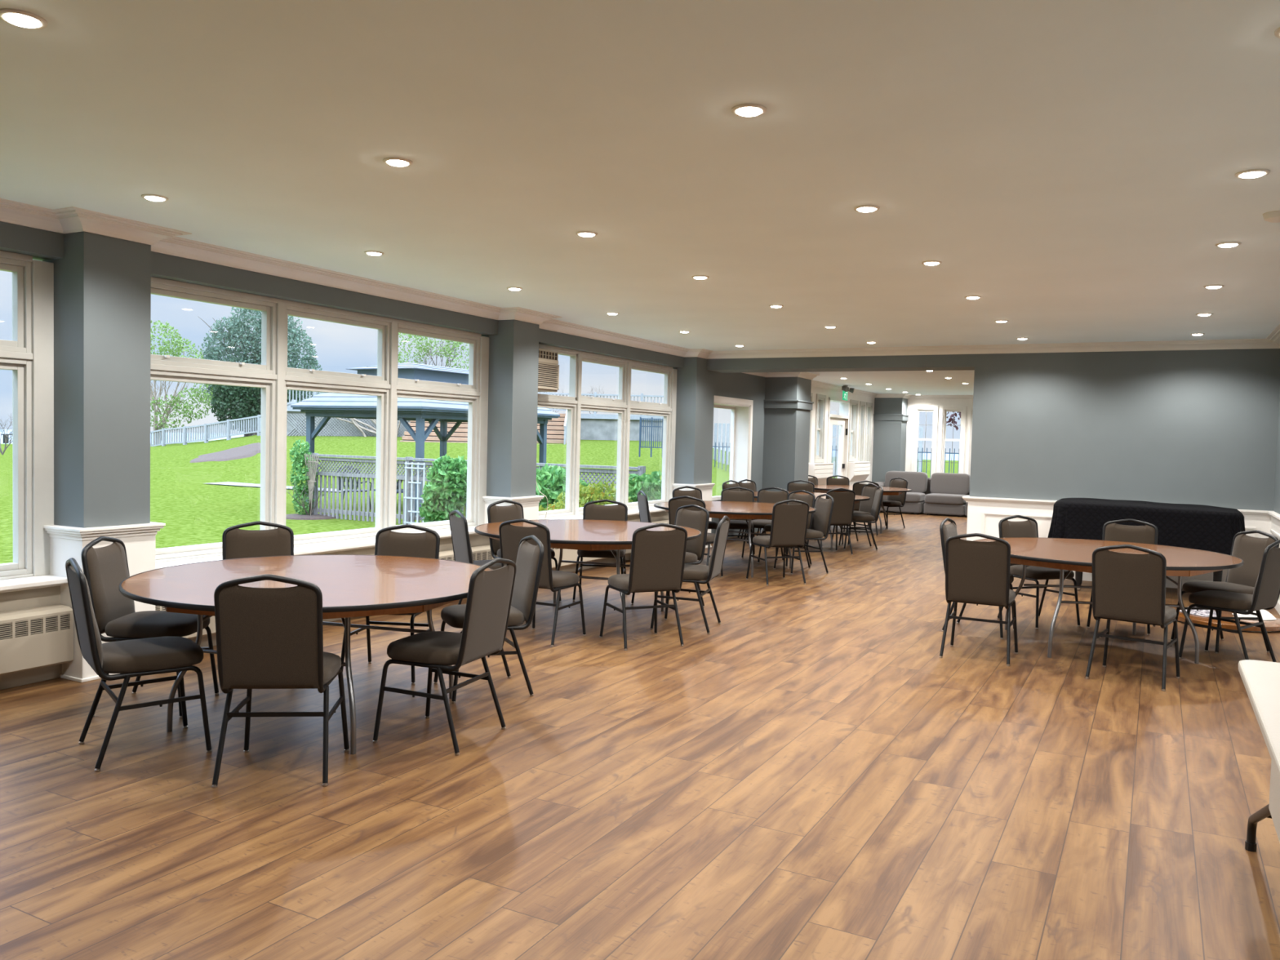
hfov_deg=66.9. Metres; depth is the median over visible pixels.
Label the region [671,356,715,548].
wall pillar
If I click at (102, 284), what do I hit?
wall pillar
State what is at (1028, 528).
banquet chair
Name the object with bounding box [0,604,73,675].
heater
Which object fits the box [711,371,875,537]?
wall
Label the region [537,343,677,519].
window
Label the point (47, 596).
wall
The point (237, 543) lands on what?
banquet chair
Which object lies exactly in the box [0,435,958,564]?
lawn
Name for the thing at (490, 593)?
banquet chair
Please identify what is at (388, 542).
banquet chair
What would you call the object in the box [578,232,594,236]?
diffuser
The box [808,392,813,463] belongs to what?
window
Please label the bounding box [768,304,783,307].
recessed light
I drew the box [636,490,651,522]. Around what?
banquet chair
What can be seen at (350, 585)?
round table
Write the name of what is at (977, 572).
banquet chair
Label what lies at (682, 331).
recessed light
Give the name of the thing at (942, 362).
ceiling beam
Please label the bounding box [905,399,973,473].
wall
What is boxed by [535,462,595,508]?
shrub
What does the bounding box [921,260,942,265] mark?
recessed light
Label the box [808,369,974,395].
ceiling
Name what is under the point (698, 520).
banquet chair
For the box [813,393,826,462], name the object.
window
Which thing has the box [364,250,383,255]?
recessed light
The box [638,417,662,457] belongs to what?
gate
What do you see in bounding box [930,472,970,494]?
cushion
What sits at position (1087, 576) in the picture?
baseboard
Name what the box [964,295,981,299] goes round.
recessed light
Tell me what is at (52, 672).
baseboard
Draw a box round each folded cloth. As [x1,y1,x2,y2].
[1179,605,1222,617]
[1232,609,1276,620]
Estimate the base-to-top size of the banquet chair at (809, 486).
0.930 m
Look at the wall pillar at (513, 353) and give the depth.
9.67 m
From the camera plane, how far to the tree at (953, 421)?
28.14 m
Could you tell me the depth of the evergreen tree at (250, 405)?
56.54 m
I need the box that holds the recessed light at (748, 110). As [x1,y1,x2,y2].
[731,103,766,117]
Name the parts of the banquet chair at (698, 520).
leg, seat, backrest, frame, leg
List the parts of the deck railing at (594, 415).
rail, rail, post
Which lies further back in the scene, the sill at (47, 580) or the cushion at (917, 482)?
the cushion at (917, 482)
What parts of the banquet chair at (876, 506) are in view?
leg, leg, seat frame, seat, leg, leg, frame, backrest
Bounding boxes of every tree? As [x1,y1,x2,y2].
[0,413,12,454]
[150,320,225,444]
[198,306,323,435]
[208,384,299,436]
[398,333,469,369]
[946,411,960,430]
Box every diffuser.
[4,13,39,27]
[145,195,164,201]
[367,252,381,255]
[386,160,408,166]
[509,288,519,290]
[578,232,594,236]
[693,276,706,279]
[736,106,761,116]
[857,207,875,212]
[924,262,938,265]
[967,297,978,299]
[1206,285,1221,288]
[1218,243,1237,247]
[1240,171,1264,178]
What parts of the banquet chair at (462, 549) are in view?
frame, backrest, seat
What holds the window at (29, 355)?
in the wall at (47, 596)
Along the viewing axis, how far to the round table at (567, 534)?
8.08 m
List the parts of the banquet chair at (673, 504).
backrest, frame, leg, seat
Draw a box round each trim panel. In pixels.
[982,512,1052,538]
[1222,526,1256,570]
[1270,528,1279,537]
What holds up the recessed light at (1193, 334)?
in the ceiling at (1070, 167)
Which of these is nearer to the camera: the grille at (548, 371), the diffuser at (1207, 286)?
the diffuser at (1207, 286)
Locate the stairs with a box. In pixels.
[400,409,567,444]
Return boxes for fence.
[311,453,645,524]
[712,422,923,475]
[712,442,959,478]
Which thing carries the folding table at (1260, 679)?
on the floor
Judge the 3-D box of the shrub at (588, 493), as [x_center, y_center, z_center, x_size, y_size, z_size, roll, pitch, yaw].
[-0.835,0.616,13.919,1.036,1.246,1.989,3,3,33]
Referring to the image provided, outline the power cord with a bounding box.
[536,483,547,518]
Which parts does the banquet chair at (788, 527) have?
leg, leg, seat, seat frame, leg, frame, backrest, leg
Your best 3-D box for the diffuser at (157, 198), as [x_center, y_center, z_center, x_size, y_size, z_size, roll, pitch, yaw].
[-2.608,-1.512,5.209,0.093,0.016,0.093,3,3,28]
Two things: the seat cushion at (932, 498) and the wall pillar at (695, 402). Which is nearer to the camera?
the wall pillar at (695, 402)
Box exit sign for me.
[841,385,854,400]
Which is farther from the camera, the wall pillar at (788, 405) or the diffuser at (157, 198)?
the wall pillar at (788, 405)
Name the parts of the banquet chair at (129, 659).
backrest, leg, frame, leg, seat, seat frame, leg, leg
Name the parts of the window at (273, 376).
sash, sash, sash, sash, sash, sash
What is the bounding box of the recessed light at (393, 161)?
[382,156,413,166]
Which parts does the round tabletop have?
edge trim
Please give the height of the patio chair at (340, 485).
1.010 m
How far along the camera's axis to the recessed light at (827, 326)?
10.20 m
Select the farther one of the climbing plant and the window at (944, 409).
the window at (944, 409)
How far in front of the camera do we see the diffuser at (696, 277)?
7.29 m
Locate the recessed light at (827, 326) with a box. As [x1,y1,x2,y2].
[824,325,836,328]
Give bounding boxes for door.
[826,396,849,478]
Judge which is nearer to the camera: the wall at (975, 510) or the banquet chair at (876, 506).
the wall at (975, 510)
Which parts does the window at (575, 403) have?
sash, sash, sash, sash, sash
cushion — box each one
[882,492,925,502]
[884,471,928,493]
[924,493,967,504]
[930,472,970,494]
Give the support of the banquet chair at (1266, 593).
on the floor
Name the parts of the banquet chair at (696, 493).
frame, backrest, seat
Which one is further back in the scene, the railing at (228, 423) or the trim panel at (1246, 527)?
the railing at (228, 423)
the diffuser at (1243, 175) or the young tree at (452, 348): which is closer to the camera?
the diffuser at (1243, 175)
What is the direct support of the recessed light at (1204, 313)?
in the ceiling at (1070, 167)
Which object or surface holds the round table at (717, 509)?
on the floor
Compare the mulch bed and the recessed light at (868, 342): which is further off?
the mulch bed
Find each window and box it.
[0,250,53,579]
[150,276,488,562]
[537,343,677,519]
[711,395,753,501]
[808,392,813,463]
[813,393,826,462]
[848,399,858,461]
[857,400,866,462]
[864,402,872,463]
[911,405,938,477]
[937,405,966,473]
[965,405,973,475]
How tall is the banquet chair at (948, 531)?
0.930 m
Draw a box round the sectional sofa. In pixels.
[868,471,970,516]
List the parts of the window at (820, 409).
sash, sash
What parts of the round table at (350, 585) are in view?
leg, leg, leg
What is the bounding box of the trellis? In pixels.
[404,462,425,524]
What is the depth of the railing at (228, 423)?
54.82 m
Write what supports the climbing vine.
on the lawn
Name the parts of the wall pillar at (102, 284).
cap moulding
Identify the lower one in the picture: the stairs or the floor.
the floor
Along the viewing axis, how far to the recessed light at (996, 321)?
9.39 m
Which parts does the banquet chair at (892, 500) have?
leg, seat, backrest, frame, leg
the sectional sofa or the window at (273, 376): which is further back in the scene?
the sectional sofa
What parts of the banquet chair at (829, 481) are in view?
frame, backrest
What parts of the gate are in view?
post, post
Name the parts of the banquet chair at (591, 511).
leg, leg, seat, seat frame, backrest, frame, leg, leg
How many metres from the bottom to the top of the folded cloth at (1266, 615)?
0.087 m
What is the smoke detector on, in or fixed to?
attached to the ceiling at (1070, 167)
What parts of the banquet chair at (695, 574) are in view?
leg, leg, seat frame, seat, leg, frame, leg, backrest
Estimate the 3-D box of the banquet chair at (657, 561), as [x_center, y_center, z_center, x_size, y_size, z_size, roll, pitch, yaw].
[0.034,0.763,7.287,0.489,0.930,0.559,0,3,-25]
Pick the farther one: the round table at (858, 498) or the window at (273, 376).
the round table at (858, 498)
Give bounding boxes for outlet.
[538,350,558,359]
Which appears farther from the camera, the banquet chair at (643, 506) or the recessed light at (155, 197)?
the banquet chair at (643, 506)
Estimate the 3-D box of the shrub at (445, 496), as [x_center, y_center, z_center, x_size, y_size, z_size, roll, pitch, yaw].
[-3.514,0.241,17.723,1.114,1.455,0.838,3,3,28]
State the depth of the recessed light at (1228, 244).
5.68 m
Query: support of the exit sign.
hanging from the ceiling at (913, 382)
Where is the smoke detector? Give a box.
[1262,210,1279,222]
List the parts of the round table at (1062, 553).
leg, leg, leg, leg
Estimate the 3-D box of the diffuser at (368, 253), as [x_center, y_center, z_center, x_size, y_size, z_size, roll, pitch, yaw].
[-1.830,-1.555,6.666,0.093,0.016,0.093,3,3,28]
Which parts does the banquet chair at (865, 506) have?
leg, seat, backrest, frame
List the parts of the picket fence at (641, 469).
post, post, cap rail, post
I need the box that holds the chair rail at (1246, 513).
[962,495,1279,522]
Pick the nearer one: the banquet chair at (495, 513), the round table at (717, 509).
the banquet chair at (495, 513)
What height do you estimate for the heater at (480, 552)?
0.338 m
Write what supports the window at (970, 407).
in the wall at (911, 402)
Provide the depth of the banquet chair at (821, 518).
11.49 m
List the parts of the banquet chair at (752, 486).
frame, backrest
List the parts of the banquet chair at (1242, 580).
leg, seat, leg, leg, backrest, frame, leg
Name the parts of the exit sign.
sign panel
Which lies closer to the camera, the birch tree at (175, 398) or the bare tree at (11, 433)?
the bare tree at (11, 433)
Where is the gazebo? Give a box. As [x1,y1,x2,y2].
[290,362,559,515]
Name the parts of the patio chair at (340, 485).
backrest, seat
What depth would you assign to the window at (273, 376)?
7.85 m
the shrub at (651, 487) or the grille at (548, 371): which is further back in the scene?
the shrub at (651, 487)
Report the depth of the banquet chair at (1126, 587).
6.32 m
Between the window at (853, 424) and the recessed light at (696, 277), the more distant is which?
the window at (853, 424)
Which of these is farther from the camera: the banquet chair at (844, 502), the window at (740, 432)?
the window at (740, 432)
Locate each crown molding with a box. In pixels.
[0,198,1279,359]
[741,372,973,399]
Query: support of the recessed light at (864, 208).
in the ceiling at (1070, 167)
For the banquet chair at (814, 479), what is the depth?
18.30 m
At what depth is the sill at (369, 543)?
7.68 m
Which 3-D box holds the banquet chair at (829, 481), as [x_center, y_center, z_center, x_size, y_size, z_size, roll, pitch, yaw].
[3.779,0.385,18.269,0.489,0.930,0.559,1,2,-2]
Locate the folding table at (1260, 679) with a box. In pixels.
[1238,659,1279,852]
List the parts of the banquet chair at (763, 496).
leg, leg, seat, backrest, frame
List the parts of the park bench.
leg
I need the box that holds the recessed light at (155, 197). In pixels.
[141,194,168,201]
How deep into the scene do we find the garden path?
30.45 m
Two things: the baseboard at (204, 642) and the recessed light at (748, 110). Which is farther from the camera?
the baseboard at (204, 642)
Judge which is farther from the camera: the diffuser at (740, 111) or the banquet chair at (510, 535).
the banquet chair at (510, 535)
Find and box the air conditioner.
[537,348,559,391]
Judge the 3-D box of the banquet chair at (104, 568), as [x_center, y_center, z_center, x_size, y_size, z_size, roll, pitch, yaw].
[-2.692,0.779,5.332,0.559,0.930,0.489,1,2,-2]
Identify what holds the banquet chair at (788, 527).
on the floor
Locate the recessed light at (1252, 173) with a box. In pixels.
[1235,168,1270,178]
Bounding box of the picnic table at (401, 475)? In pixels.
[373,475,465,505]
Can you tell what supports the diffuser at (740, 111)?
attached to the recessed light at (748, 110)
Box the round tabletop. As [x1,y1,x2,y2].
[1175,608,1279,631]
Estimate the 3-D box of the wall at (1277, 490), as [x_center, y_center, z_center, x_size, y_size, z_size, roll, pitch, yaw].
[3.365,0.081,3.641,0.250,2.770,15.587,3,3,28]
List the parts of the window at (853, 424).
sash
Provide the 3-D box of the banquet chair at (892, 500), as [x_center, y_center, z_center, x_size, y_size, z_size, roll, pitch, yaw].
[4.609,0.418,17.974,0.559,0.930,0.489,0,3,-32]
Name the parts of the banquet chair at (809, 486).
backrest, frame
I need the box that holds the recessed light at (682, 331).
[679,330,689,333]
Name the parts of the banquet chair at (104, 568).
frame, backrest, seat frame, leg, seat, leg, leg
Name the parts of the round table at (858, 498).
leg, leg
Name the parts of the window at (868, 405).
sash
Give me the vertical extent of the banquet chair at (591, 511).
0.930 m
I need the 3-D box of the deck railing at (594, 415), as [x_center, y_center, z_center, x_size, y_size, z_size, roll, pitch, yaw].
[-7.641,-3.727,47.332,19.994,1.250,3.120,1,2,0]
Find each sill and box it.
[0,574,67,592]
[155,527,479,568]
[550,506,666,519]
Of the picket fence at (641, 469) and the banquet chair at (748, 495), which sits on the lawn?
the picket fence at (641, 469)
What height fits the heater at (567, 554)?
0.338 m
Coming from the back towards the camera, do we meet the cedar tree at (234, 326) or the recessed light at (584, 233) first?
the cedar tree at (234, 326)
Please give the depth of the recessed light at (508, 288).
8.09 m
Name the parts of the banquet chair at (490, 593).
leg, seat, seat frame, leg, leg, frame, backrest, leg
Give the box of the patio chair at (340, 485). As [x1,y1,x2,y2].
[337,466,371,509]
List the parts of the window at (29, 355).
sash, sash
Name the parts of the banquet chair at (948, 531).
leg, frame, backrest, leg, leg, seat, leg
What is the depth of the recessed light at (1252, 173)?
4.23 m
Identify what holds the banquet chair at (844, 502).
on the floor
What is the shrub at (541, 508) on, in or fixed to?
on the lawn
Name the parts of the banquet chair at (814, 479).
backrest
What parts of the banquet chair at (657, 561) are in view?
leg, leg, seat, seat frame, frame, leg, backrest, leg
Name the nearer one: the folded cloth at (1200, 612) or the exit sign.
the folded cloth at (1200, 612)
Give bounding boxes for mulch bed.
[190,442,260,462]
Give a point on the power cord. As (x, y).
(536, 483)
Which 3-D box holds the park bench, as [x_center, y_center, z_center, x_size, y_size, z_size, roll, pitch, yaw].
[-37.415,-2.462,57.987,1.400,0.560,0.400,1,2,0]
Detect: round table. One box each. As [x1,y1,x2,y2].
[119,554,493,754]
[474,519,701,632]
[653,501,815,577]
[753,491,870,551]
[814,484,911,533]
[973,537,1244,663]
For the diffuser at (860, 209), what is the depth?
5.04 m
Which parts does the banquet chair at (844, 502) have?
leg, frame, backrest, leg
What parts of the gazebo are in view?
post, post, post, post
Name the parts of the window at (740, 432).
sash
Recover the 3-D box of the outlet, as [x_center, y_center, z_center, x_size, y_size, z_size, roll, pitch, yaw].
[-0.996,-1.326,10.272,0.013,0.073,0.465,3,3,28]
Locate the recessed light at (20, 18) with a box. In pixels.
[0,8,47,29]
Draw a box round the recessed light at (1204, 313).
[1195,312,1213,315]
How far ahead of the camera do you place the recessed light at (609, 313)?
9.54 m
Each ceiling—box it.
[0,0,1279,351]
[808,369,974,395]
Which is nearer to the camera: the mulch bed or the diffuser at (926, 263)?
the diffuser at (926, 263)
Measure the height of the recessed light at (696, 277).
0.017 m
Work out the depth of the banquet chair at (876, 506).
14.08 m
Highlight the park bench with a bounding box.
[0,434,12,443]
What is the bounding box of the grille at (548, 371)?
[537,361,559,390]
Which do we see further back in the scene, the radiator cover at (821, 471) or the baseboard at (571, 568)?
the radiator cover at (821, 471)
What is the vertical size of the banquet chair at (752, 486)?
0.930 m
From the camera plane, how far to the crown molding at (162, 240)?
8.66 m
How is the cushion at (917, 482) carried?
on the sectional sofa
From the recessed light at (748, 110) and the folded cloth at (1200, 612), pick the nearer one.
the recessed light at (748, 110)
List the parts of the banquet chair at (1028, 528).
frame, backrest, leg, seat frame, seat, leg, leg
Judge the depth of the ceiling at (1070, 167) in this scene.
4.14 m
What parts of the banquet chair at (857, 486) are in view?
frame, backrest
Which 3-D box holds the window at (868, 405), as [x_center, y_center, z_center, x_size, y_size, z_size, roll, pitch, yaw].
[5.256,-1.058,22.538,0.140,1.480,0.490,3,3,28]
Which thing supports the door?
in the wall at (736, 385)
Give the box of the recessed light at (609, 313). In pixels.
[605,311,618,315]
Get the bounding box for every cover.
[808,462,833,493]
[847,461,870,485]
[1047,497,1245,555]
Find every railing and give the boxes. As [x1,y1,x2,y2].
[150,400,295,446]
[287,390,663,420]
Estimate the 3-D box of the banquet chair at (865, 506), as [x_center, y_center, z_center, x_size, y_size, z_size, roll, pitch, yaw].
[3.331,0.517,14.935,0.559,0.930,0.489,0,3,-21]
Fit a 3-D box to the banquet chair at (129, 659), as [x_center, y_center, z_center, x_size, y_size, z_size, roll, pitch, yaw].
[-2.388,0.819,4.597,0.559,0.930,0.489,0,3,-38]
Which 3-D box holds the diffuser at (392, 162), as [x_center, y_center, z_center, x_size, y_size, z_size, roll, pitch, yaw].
[-1.102,-1.440,4.406,0.093,0.016,0.093,3,3,28]
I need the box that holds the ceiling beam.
[706,354,974,373]
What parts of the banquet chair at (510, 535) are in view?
backrest, frame, leg, leg, seat frame, seat, leg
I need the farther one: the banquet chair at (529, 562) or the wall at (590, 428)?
the wall at (590, 428)
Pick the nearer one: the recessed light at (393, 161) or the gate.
the recessed light at (393, 161)
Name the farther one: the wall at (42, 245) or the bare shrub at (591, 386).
the bare shrub at (591, 386)
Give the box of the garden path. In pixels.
[208,481,344,491]
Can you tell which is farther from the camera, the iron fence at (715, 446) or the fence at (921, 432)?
the fence at (921, 432)
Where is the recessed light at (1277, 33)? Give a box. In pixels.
[1274,26,1279,38]
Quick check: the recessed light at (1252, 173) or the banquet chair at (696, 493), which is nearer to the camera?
the recessed light at (1252, 173)
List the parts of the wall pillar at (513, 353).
cap moulding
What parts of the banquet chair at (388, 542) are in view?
leg, leg, seat, backrest, frame, leg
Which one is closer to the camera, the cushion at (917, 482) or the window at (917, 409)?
the cushion at (917, 482)
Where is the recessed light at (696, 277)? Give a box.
[691,275,709,279]
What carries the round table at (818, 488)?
on the floor
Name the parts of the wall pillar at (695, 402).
cap moulding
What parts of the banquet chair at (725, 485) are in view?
frame, backrest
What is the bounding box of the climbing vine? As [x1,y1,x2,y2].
[336,417,400,436]
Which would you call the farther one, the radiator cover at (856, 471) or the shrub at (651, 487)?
the radiator cover at (856, 471)
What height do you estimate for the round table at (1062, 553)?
0.752 m
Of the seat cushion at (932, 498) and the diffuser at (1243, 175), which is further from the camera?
the seat cushion at (932, 498)
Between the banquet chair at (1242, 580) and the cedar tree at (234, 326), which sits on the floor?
the banquet chair at (1242, 580)
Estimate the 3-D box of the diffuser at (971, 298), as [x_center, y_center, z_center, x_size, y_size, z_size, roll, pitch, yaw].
[2.741,-1.498,7.974,0.093,0.016,0.093,3,3,28]
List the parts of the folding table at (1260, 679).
leg, panel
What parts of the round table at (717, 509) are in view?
leg, leg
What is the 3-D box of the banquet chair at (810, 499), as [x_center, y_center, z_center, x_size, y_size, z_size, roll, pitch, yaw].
[1.867,0.596,12.249,0.559,0.930,0.489,-1,3,-40]
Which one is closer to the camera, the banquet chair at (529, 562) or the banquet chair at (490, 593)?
the banquet chair at (490, 593)
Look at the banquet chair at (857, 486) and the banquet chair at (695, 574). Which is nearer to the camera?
the banquet chair at (695, 574)
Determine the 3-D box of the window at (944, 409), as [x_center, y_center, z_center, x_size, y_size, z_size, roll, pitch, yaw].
[7.299,-0.762,22.651,0.580,1.940,0.140,3,3,28]
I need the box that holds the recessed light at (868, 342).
[866,341,876,343]
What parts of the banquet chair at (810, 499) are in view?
leg, seat, leg, backrest, frame, leg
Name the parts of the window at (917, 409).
sash, sash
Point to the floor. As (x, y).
(805, 776)
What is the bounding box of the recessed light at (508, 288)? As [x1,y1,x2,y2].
[506,287,522,290]
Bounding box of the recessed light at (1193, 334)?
[1190,333,1204,335]
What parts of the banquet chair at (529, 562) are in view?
leg, leg, seat, leg, leg, backrest, frame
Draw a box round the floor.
[0,511,1279,959]
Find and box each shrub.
[418,453,466,522]
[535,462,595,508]
[538,480,633,511]
[538,504,552,511]
[582,386,603,413]
[612,470,662,502]
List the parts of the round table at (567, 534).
leg, leg, leg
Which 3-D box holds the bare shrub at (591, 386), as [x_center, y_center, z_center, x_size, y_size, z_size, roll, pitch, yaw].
[-2.502,-3.937,49.020,1.182,1.940,1.205,4,3,41]
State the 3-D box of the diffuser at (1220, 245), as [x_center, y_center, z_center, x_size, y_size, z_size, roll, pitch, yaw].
[3.469,-1.383,5.714,0.093,0.016,0.093,3,3,28]
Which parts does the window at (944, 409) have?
sash, sash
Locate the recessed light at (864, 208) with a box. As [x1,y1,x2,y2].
[853,204,879,212]
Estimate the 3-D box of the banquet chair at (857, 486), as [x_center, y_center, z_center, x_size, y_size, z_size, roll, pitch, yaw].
[3.764,0.463,16.435,0.489,0.930,0.559,1,2,0]
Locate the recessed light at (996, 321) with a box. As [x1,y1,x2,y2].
[994,320,1008,322]
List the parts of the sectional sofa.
armrest, frame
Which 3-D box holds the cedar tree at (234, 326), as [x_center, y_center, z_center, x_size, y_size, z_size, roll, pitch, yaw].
[-24.804,-7.661,65.010,8.182,10.081,5.962,2,2,4]
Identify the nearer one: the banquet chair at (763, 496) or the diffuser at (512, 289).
the diffuser at (512, 289)
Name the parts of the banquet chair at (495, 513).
frame, backrest, seat, leg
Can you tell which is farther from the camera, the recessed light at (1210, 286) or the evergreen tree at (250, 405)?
the evergreen tree at (250, 405)
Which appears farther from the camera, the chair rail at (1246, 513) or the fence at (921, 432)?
the fence at (921, 432)
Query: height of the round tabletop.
0.056 m
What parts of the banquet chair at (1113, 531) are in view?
leg, backrest, frame, leg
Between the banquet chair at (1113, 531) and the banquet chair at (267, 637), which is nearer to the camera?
the banquet chair at (267, 637)
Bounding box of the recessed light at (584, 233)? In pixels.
[575,231,597,236]
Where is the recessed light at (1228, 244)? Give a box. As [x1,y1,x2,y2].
[1215,241,1241,247]
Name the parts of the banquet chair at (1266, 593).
leg, leg, seat, seat frame, leg, frame, backrest, leg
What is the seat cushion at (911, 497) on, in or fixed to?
on the sectional sofa
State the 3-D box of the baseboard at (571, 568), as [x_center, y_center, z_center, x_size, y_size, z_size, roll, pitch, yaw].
[-0.451,0.975,11.869,0.232,0.090,3.854,3,3,28]
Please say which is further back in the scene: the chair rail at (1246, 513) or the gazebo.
the gazebo
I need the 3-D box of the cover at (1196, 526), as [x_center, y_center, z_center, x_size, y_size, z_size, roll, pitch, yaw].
[5.454,0.489,10.481,1.895,0.496,1.196,3,3,28]
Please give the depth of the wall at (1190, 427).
11.14 m
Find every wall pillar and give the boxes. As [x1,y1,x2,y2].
[42,231,165,682]
[481,319,544,524]
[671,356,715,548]
[762,377,813,531]
[871,397,909,482]
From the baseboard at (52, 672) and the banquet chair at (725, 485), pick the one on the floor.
the banquet chair at (725, 485)
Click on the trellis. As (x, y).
(411, 497)
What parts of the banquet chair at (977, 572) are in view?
leg, leg, backrest, frame, seat frame, seat, leg, leg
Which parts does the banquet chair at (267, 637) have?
leg, leg, backrest, frame, leg, seat frame, seat, leg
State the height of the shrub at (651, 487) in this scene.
1.317 m
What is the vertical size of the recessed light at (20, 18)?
0.017 m
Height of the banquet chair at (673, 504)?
0.930 m
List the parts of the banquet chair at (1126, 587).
leg, leg, backrest, frame, seat frame, seat, leg, leg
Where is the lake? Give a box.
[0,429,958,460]
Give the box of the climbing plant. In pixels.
[285,439,340,519]
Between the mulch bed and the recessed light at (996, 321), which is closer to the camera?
the recessed light at (996, 321)
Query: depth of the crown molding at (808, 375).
21.10 m
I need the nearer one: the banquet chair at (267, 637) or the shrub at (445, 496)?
the banquet chair at (267, 637)
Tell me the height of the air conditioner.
0.432 m
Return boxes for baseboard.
[0,663,62,689]
[190,617,351,647]
[551,553,631,572]
[1066,570,1279,614]
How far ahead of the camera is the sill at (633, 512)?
12.17 m
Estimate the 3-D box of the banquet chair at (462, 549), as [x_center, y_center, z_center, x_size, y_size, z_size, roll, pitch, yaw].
[-1.245,0.705,7.907,0.559,0.930,0.489,0,3,-27]
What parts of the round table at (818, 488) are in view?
leg, leg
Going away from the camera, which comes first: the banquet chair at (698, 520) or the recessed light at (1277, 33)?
the recessed light at (1277, 33)
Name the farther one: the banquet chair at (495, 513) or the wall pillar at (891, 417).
the wall pillar at (891, 417)
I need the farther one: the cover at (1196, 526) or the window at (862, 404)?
the window at (862, 404)
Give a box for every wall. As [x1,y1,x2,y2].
[0,221,684,368]
[0,511,668,612]
[286,411,662,441]
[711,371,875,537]
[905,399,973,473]
[966,502,1279,599]
[969,348,1279,511]
[1273,395,1279,514]
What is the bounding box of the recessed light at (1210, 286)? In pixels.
[1203,284,1224,288]
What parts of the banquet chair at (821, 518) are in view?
leg, leg, leg, seat frame, seat, backrest, leg, frame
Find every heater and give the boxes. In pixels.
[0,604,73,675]
[155,544,497,639]
[551,519,669,568]
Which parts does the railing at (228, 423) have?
post, post, rail, post, rail, post, post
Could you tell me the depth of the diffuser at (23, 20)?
2.93 m
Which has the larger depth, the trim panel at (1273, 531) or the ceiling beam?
the ceiling beam
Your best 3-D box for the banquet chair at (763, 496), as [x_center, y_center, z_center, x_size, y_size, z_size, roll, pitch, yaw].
[1.679,0.566,12.832,0.489,0.930,0.559,3,3,25]
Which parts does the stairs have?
handrail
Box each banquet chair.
[65,557,211,771]
[80,536,218,718]
[212,573,349,787]
[222,521,293,559]
[337,524,439,684]
[373,557,515,755]
[433,535,544,703]
[448,510,526,622]
[487,499,561,602]
[498,518,586,647]
[572,499,627,600]
[599,523,687,650]
[631,504,709,607]
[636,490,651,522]
[650,515,729,634]
[668,495,723,577]
[672,485,717,529]
[720,486,754,555]
[721,480,765,543]
[737,479,761,537]
[741,487,789,560]
[746,499,808,586]
[757,489,815,567]
[773,493,834,574]
[786,480,816,541]
[807,488,855,555]
[808,475,835,526]
[826,475,856,526]
[831,483,878,545]
[838,485,883,550]
[843,480,879,536]
[867,477,907,528]
[939,517,1013,639]
[939,533,1017,666]
[996,515,1079,629]
[1084,544,1180,691]
[1086,519,1158,635]
[1170,529,1279,653]
[1178,539,1279,662]
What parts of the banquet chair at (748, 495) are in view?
backrest, frame, seat, leg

